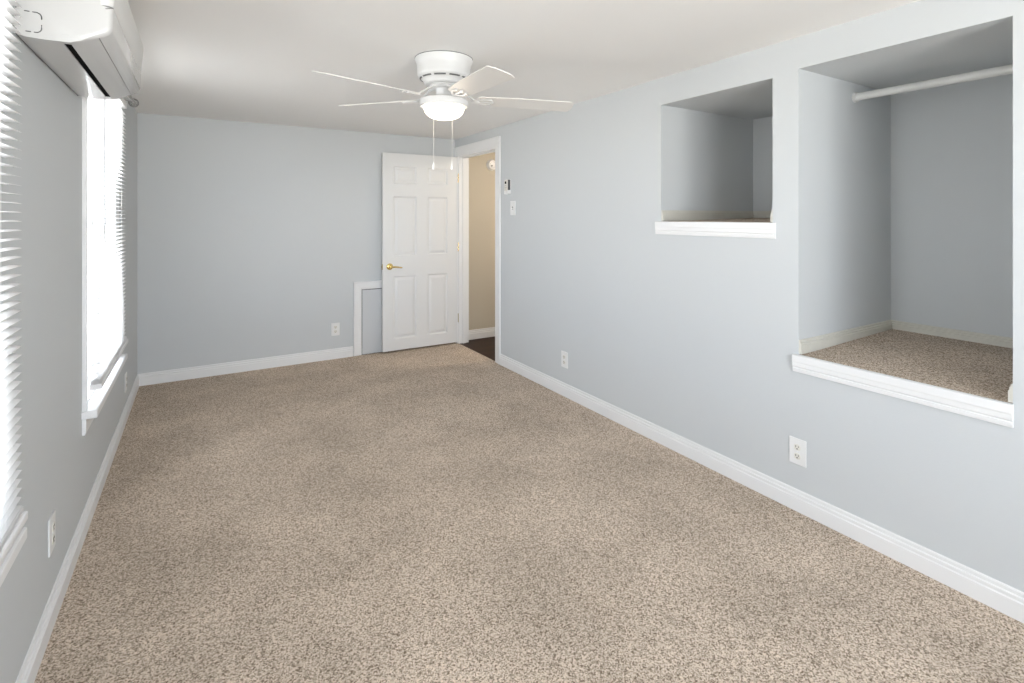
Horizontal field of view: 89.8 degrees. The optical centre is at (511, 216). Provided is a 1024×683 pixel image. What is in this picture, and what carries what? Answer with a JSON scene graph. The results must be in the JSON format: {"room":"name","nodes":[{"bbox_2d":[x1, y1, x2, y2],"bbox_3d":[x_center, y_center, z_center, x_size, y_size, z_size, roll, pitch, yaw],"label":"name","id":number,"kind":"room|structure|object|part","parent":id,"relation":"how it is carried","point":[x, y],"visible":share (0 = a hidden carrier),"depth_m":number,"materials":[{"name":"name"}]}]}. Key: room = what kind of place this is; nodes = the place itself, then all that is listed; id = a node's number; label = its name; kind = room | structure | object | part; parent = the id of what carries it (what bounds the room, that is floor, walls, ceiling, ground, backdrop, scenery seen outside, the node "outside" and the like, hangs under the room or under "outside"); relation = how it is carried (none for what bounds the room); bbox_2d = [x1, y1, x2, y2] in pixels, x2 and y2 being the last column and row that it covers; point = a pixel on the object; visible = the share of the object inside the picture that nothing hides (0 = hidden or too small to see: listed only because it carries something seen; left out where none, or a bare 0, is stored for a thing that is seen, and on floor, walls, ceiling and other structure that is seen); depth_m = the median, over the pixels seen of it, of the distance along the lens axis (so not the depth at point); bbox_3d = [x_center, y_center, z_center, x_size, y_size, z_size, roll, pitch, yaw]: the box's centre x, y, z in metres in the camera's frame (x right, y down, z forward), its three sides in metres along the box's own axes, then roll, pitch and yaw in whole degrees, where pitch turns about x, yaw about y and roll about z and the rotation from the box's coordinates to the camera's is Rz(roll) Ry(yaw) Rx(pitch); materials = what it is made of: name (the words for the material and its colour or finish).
{"room":"empty bedroom","nodes":[
{"label":"empty bedroom","id":0,"kind":"room"},
{"bbox_2d":[0,6,136,682],"bbox_3d":[-1.313,0.267,1.218,0.120,2.206,6.786,0,0,-31],"label":"wall","id":1,"kind":"structure","parent":0,"point":[60,466],"depth_m":1.71,"materials":[{"name":"grey paint"}]},
{"bbox_2d":[0,92,26,586],"bbox_3d":[-1.092,0.072,0.903,0.177,1.644,0.858,0,0,-31],"label":"window","id":2,"kind":"structure","parent":1,"relation":"in","point":[15,549],"depth_m":1.23,"materials":[{"name":"white plastic"}]},
{"bbox_3d":[-1.062,0.020,0.935,0.016,1.540,0.742,0,0,-31],"label":"casing","id":3,"kind":"part","parent":2,"relation":"part of","materials":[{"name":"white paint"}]},
{"bbox_3d":[-1.064,0.807,0.921,0.110,0.034,0.858,0,0,-31],"label":"sill","id":4,"kind":"part","parent":2,"relation":"part of","materials":[{"name":"white paint"}]},
{"bbox_2d":[0,0,27,566],"bbox_3d":[-1.038,0.007,0.953,0.044,1.515,0.775,0,0,-31],"label":"window blind","id":5,"kind":"object","parent":2,"relation":"attached to","point":[13,518],"visible":1,"depth_m":1.22,"materials":[{"name":"white plastic"}]},
{"bbox_3d":[-1.038,0.753,0.953,0.044,0.024,0.775,0,0,-31],"label":"rail","id":6,"kind":"part","parent":5,"relation":"part of","materials":[{"name":"white plastic"}]},
{"bbox_2d":[48,510,55,557],"bbox_3d":[-1.552,1.070,1.736,0.009,0.122,0.080,0,0,-31],"label":"wall outlet","id":7,"kind":"object","parent":1,"relation":"attached to","point":[52,520],"visible":1,"depth_m":1.73,"materials":[{"name":"white plastic"}]},
{"bbox_2d":[15,374,138,682],"bbox_3d":[-1.287,1.321,1.304,0.014,0.098,6.666,0,0,-31],"label":"baseboard","id":8,"kind":"structure","parent":1,"relation":"attached to","point":[28,672],"depth_m":1.92,"materials":[{"name":"white paint"}]},
{"bbox_2d":[14,0,142,99],"bbox_3d":[-1.471,-0.635,1.808,0.222,0.290,0.842,0,0,-31],"label":"air conditioner","id":9,"kind":"object","parent":1,"relation":"attached to","point":[95,47],"visible":0.93,"depth_m":1.56,"materials":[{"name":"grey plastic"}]},
{"bbox_3d":[-1.406,-0.697,1.849,0.069,0.167,0.840,0,0,-31],"label":"panel","id":10,"kind":"part","parent":9,"relation":"part of","materials":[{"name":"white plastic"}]},
{"bbox_2d":[81,97,127,435],"bbox_3d":[-2.143,0.083,2.633,0.177,1.712,1.085,0,0,-31],"label":"window","id":11,"kind":"structure","parent":1,"relation":"in","point":[93,401],"depth_m":2.80,"materials":[{"name":"white plastic"}]},
{"bbox_3d":[-2.201,-0.295,2.585,0.028,0.774,0.859,0,0,-31],"label":"sash","id":12,"kind":"part","parent":11,"relation":"part of","materials":[{"name":"white plastic"}]},
{"bbox_3d":[-2.171,0.440,2.604,0.028,0.774,0.859,0,0,-31],"label":"sash","id":13,"kind":"part","parent":11,"relation":"part of","materials":[{"name":"white plastic"}]},
{"bbox_3d":[-2.159,0.072,2.611,0.120,1.545,0.895,0,0,-31],"label":"frame","id":14,"kind":"part","parent":11,"relation":"part of","materials":[{"name":"white plastic"}]},
{"bbox_3d":[-2.114,0.852,2.650,0.110,0.034,1.085,0,0,-31],"label":"sill","id":15,"kind":"part","parent":11,"relation":"part of","materials":[{"name":"white paint"}]},
{"bbox_2d":[89,98,127,389],"bbox_3d":[-2.090,0.040,2.686,0.045,1.450,0.980,0,0,-31],"label":"window blind","id":16,"kind":"object","parent":11,"relation":"attached to","point":[110,341],"visible":0.93,"depth_m":2.57,"materials":[{"name":"white plastic"}]},
{"bbox_3d":[-2.090,0.753,2.686,0.044,0.024,0.980,0,0,-31],"label":"rail","id":17,"kind":"part","parent":16,"relation":"part of","materials":[{"name":"white plastic"}]},
{"bbox_3d":[-2.091,-0.667,2.685,0.034,0.036,0.970,0,0,-31],"label":"head rail","id":18,"kind":"part","parent":16,"relation":"part of","materials":[{"name":"white plastic"}]},
{"bbox_2d":[125,372,126,392],"bbox_3d":[-2.609,1.120,3.475,0.009,0.122,0.080,0,0,-31],"label":"wall outlet","id":19,"kind":"object","parent":1,"relation":"attached to","point":[126,372],"visible":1,"depth_m":3.46,"materials":[{"name":"white plastic"}]},
{"bbox_2d":[124,95,138,106],"bbox_3d":[-2.104,-0.722,2.729,0.097,0.069,1.360,0,0,-31],"label":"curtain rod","id":20,"kind":"object","parent":1,"relation":"attached to","point":[131,99],"visible":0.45,"depth_m":3.27,"materials":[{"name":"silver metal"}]},
{"bbox_2d":[137,113,454,373],"bbox_3d":[-1.904,0.267,4.900,2.933,2.206,0.120,0,0,-31],"label":"wall","id":21,"kind":"structure","parent":0,"point":[254,239],"depth_m":4.57,"materials":[{"name":"grey paint"}]},
{"bbox_2d":[138,346,352,385],"bbox_3d":[-2.288,1.321,4.588,1.712,0.098,0.014,0,0,-31],"label":"baseboard","id":22,"kind":"structure","parent":21,"relation":"attached to","point":[165,376],"depth_m":4.52,"materials":[{"name":"white paint"}]},
{"bbox_2d":[331,323,339,335],"bbox_3d":[-1.699,1.087,4.948,0.080,0.122,0.009,0,0,-31],"label":"wall outlet","id":23,"kind":"object","parent":21,"relation":"attached to","point":[335,327],"visible":1,"depth_m":4.95,"materials":[{"name":"white plastic"}]},
{"bbox_2d":[362,288,381,354],"bbox_3d":[-1.267,1.046,5.207,0.508,0.647,0.011,0,0,-31],"label":"door","id":24,"kind":"structure","parent":21,"relation":"in","point":[371,298],"depth_m":5.12,"materials":[{"name":"grey paint"}]},
{"bbox_2d":[354,280,417,355],"bbox_3d":[-1.267,1.007,5.207,0.664,0.726,0.016,0,0,-31],"label":"trim","id":25,"kind":"structure","parent":21,"relation":"attached to","point":[358,286],"depth_m":5.06,"materials":[{"name":"white paint"}]},
{"bbox_2d":[469,152,494,329],"bbox_3d":[0.539,0.267,5.230,1.347,2.206,2.080,0,0,-31],"label":"wall","id":26,"kind":"structure","parent":0,"point":[481,179],"depth_m":5.79,"materials":[{"name":"beige paint"}]},
{"bbox_2d":[469,327,494,339],"bbox_3d":[0.014,1.317,6.002,1.243,0.105,0.015,0,0,-31],"label":"baseboard","id":27,"kind":"structure","parent":26,"relation":"attached to","point":[484,332],"depth_m":5.78,"materials":[{"name":"white paint"}]},
{"bbox_2d":[486,159,494,170],"bbox_3d":[-0.225,-0.585,5.840,0.128,0.128,0.044,0,0,-31],"label":"smoke detector","id":28,"kind":"object","parent":26,"relation":"attached to","point":[490,164],"visible":0.8,"depth_m":5.82,"materials":[{"name":"white plastic"}]},
{"bbox_2d":[128,0,919,139],"bbox_3d":[0.464,-0.886,2.415,4.400,0.100,6.986,0,0,-31],"label":"ceiling","id":29,"kind":"structure","parent":0,"point":[254,61],"depth_m":2.52,"materials":[{"name":"paint"}]},
{"bbox_2d":[312,50,573,169],"bbox_3d":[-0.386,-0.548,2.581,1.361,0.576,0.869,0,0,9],"label":"ceiling fan","id":30,"kind":"object","parent":29,"relation":"hanging from","point":[447,73],"visible":1,"depth_m":2.64,"materials":[{"name":"white metal"}]},
{"bbox_3d":[-0.673,-0.630,2.425,0.129,0.040,0.528,0,0,45],"label":"fan blade","id":31,"kind":"part","parent":30,"relation":"part of","materials":[{"name":"white laminate"}]},
{"bbox_3d":[-0.758,-0.650,2.938,0.528,0.054,0.129,0,0,27],"label":"fan blade","id":32,"kind":"part","parent":30,"relation":"part of","materials":[{"name":"white laminate"}]},
{"bbox_3d":[-0.485,-0.648,2.630,0.077,0.076,0.203,0,0,36],"label":"blade arm","id":33,"kind":"part","parent":30,"relation":"part of","materials":[{"name":"white metal"}]},
{"bbox_3d":[-0.505,-0.654,2.822,0.203,0.068,0.077,0,0,18],"label":"blade arm","id":34,"kind":"part","parent":30,"relation":"part of","materials":[{"name":"white metal"}]},
{"bbox_3d":[-0.436,-0.459,2.858,0.003,0.311,0.002,0,0,-31],"label":"pull chain","id":35,"kind":"part","parent":30,"relation":"part of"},
{"bbox_3d":[-0.362,-0.547,2.740,0.216,0.065,0.216,0,0,-31],"label":"lamp shade","id":36,"kind":"part","parent":30,"relation":"part of","materials":[{"name":"white glass"}]},
{"bbox_3d":[-0.292,-0.641,2.592,0.078,0.084,0.204,0,0,-31],"label":"blade arm","id":37,"kind":"part","parent":30,"relation":"part of","materials":[{"name":"white metal"}]},
{"bbox_3d":[-0.198,-0.644,2.757,0.203,0.080,0.077,0,0,-18],"label":"blade arm","id":38,"kind":"part","parent":30,"relation":"part of","materials":[{"name":"white metal"}]},
{"bbox_3d":[-0.159,-0.607,2.348,0.129,0.054,0.528,0,0,-27],"label":"fan blade","id":39,"kind":"part","parent":30,"relation":"part of","materials":[{"name":"white laminate"}]},
{"bbox_3d":[0.074,-0.613,2.812,0.528,0.042,0.129,0,0,-9],"label":"fan blade","id":40,"kind":"part","parent":30,"relation":"part of","materials":[{"name":"white laminate"}]},
{"bbox_2d":[34,336,1023,682],"bbox_3d":[0.484,1.420,2.381,4.400,0.100,6.906,0,0,-31],"label":"floor","id":41,"kind":"structure","parent":0,"point":[441,513],"depth_m":2.05,"materials":[{"name":"beige carpet"}]},
{"bbox_2d":[675,85,772,210],"bbox_3d":[1.543,-0.314,3.083,0.833,0.808,0.797,0,0,-31],"label":"wall","id":42,"kind":"structure","parent":0,"point":[724,144],"depth_m":3.36,"materials":[{"name":"grey paint"}]},
{"bbox_2d":[661,210,753,220],"bbox_3d":[1.293,-0.005,3.337,0.906,0.064,0.013,0,0,-31],"label":"baseboard","id":43,"kind":"structure","parent":42,"relation":"attached to","point":[666,215],"depth_m":3.28,"materials":[{"name":"beige paint"}]},
{"bbox_2d":[753,211,770,217],"bbox_3d":[1.855,-0.005,3.272,0.013,0.064,0.707,0,0,-31],"label":"baseboard","id":44,"kind":"structure","parent":42,"relation":"attached to","point":[757,214],"depth_m":3.51,"materials":[{"name":"beige paint"}]},
{"bbox_2d":[770,209,772,221],"bbox_3d":[1.654,-0.005,2.744,0.906,0.064,0.013,0,0,-31],"label":"baseboard","id":45,"kind":"structure","parent":42,"relation":"attached to","point":[771,214],"depth_m":2.51,"materials":[{"name":"beige paint"}]},
{"bbox_2d":[677,218,772,222],"bbox_3d":[1.473,0.030,3.040,0.903,0.040,0.703,0,0,-31],"label":"floor","id":46,"kind":"structure","parent":0,"point":[737,219],"depth_m":3.01,"materials":[{"name":"beige carpet"}]},
{"bbox_2d":[455,0,1023,591],"bbox_3d":[1.162,0.267,2.792,0.120,2.206,6.906,0,0,-31],"label":"wall","id":47,"kind":"structure","parent":0,"point":[696,338],"depth_m":2.64,"materials":[{"name":"grey paint"}]},
{"bbox_2d":[381,152,458,351],"bbox_3d":[-0.929,0.357,5.322,0.842,1.990,0.093,0,0,-31],"label":"door","id":48,"kind":"structure","parent":47,"relation":"in","point":[419,266],"depth_m":5.32,"materials":[{"name":"white paint"}]},
{"bbox_2d":[454,136,500,363],"bbox_3d":[-0.316,0.312,5.212,0.141,2.115,0.993,0,0,-31],"label":"trim","id":49,"kind":"structure","parent":47,"relation":"attached to","point":[463,153],"depth_m":5.54,"materials":[{"name":"white paint"}]},
{"bbox_2d":[504,179,510,193],"bbox_3d":[-0.041,-0.265,4.622,0.037,0.132,0.060,0,0,-31],"label":"remote holder","id":50,"kind":"object","parent":47,"relation":"attached to","point":[508,191],"visible":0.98,"depth_m":4.60,"materials":[{"name":"white plastic"}]},
{"bbox_2d":[504,180,507,190],"bbox_3d":[-0.054,-0.270,4.624,0.013,0.120,0.046,0,0,-31],"label":"remote control","id":51,"kind":"object","parent":50,"relation":"in","point":[505,181],"visible":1,"depth_m":4.62,"materials":[{"name":"white plastic"}]},
{"bbox_2d":[510,201,514,214],"bbox_3d":[0.002,-0.073,4.568,0.020,0.124,0.082,0,0,-31],"label":"light switch","id":52,"kind":"object","parent":47,"relation":"attached to","point":[512,203],"visible":1,"depth_m":4.57,"materials":[{"name":"white plastic"}]},
{"bbox_2d":[561,351,567,368],"bbox_3d":[0.400,1.093,3.923,0.009,0.122,0.080,0,0,-31],"label":"wall outlet","id":53,"kind":"object","parent":47,"relation":"attached to","point":[564,355],"visible":1,"depth_m":3.92,"materials":[{"name":"white plastic"}]},
{"bbox_2d":[655,221,775,238],"bbox_3d":[1.073,0.069,2.807,0.017,0.078,0.760,0,0,-31],"label":"trim","id":54,"kind":"structure","parent":47,"relation":"attached to","point":[719,229],"depth_m":2.74,"materials":[{"name":"white paint"}]},
{"bbox_2d":[500,354,1023,623],"bbox_3d":[1.363,1.321,2.333,0.014,0.098,5.672,0,0,-31],"label":"baseboard","id":55,"kind":"structure","parent":47,"relation":"attached to","point":[1008,600],"depth_m":2.30,"materials":[{"name":"white paint"}]},
{"bbox_2d":[789,436,805,467],"bbox_3d":[1.329,1.095,2.393,0.009,0.122,0.080,0,0,-31],"label":"wall outlet","id":56,"kind":"object","parent":47,"relation":"attached to","point":[797,447],"visible":1,"depth_m":2.39,"materials":[{"name":"white plastic"}]},
{"bbox_2d":[794,453,800,459],"bbox_3d":[1.327,1.115,2.392,0.004,0.029,0.029,0,0,-31],"label":"receptacle","id":57,"kind":"object","parent":56,"relation":"attached to","point":[797,456],"depth_m":2.39,"materials":[{"name":"white plastic"}]},
{"bbox_2d":[794,444,800,450],"bbox_3d":[1.327,1.075,2.392,0.004,0.029,0.029,0,0,-31],"label":"receptacle","id":58,"kind":"object","parent":56,"relation":"attached to","point":[797,447],"depth_m":2.39,"materials":[{"name":"white plastic"}]},
{"bbox_2d":[792,354,1013,427],"bbox_3d":[1.514,0.683,2.082,0.017,0.080,0.762,0,0,-31],"label":"trim","id":59,"kind":"structure","parent":47,"relation":"attached to","point":[982,408],"depth_m":2.00,"materials":[{"name":"white paint"}]},
{"bbox_2d":[799,329,1012,402],"bbox_3d":[1.914,0.643,2.314,0.903,0.040,0.734,0,0,-31],"label":"floor","id":60,"kind":"structure","parent":0,"point":[979,369],"depth_m":2.28,"materials":[{"name":"beige carpet"}]},
{"bbox_2d":[813,25,1012,337],"bbox_3d":[1.984,-0.015,2.357,0.833,1.436,0.828,0,0,-31],"label":"wall","id":61,"kind":"structure","parent":0,"point":[913,190],"depth_m":2.61,"materials":[{"name":"grey paint"}]},
{"bbox_2d":[799,320,891,353],"bbox_3d":[1.726,0.608,2.624,0.906,0.064,0.013,0,0,-31],"label":"baseboard","id":62,"kind":"structure","parent":61,"relation":"attached to","point":[811,344],"depth_m":2.56,"materials":[{"name":"beige paint"}]},
{"bbox_2d":[852,64,1012,102],"bbox_3d":[1.963,-0.615,2.344,0.054,0.054,0.738,0,0,-31],"label":"closet rod","id":63,"kind":"object","parent":61,"relation":"attached to","point":[1007,69],"visible":1,"depth_m":2.35,"materials":[{"name":"white metal"}]},
{"bbox_2d":[852,92,858,102],"bbox_3d":[1.775,-0.615,2.654,0.054,0.054,0.012,0,0,-31],"label":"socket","id":64,"kind":"object","parent":63,"relation":"attached to","point":[855,96],"depth_m":2.64,"materials":[{"name":"white plastic"}]},
{"bbox_2d":[891,320,1012,347],"bbox_3d":[2.296,0.608,2.546,0.013,0.064,0.738,0,0,-31],"label":"baseboard","id":65,"kind":"structure","parent":61,"relation":"attached to","point":[982,338],"depth_m":2.61,"materials":[{"name":"beige paint"}]},
{"bbox_2d":[1008,383,1012,402],"bbox_3d":[2.103,0.608,2.005,0.906,0.064,0.013,0,0,-31],"label":"baseboard","id":66,"kind":"structure","parent":61,"relation":"attached to","point":[1010,391],"depth_m":1.77,"materials":[{"name":"beige paint"}]}
]}

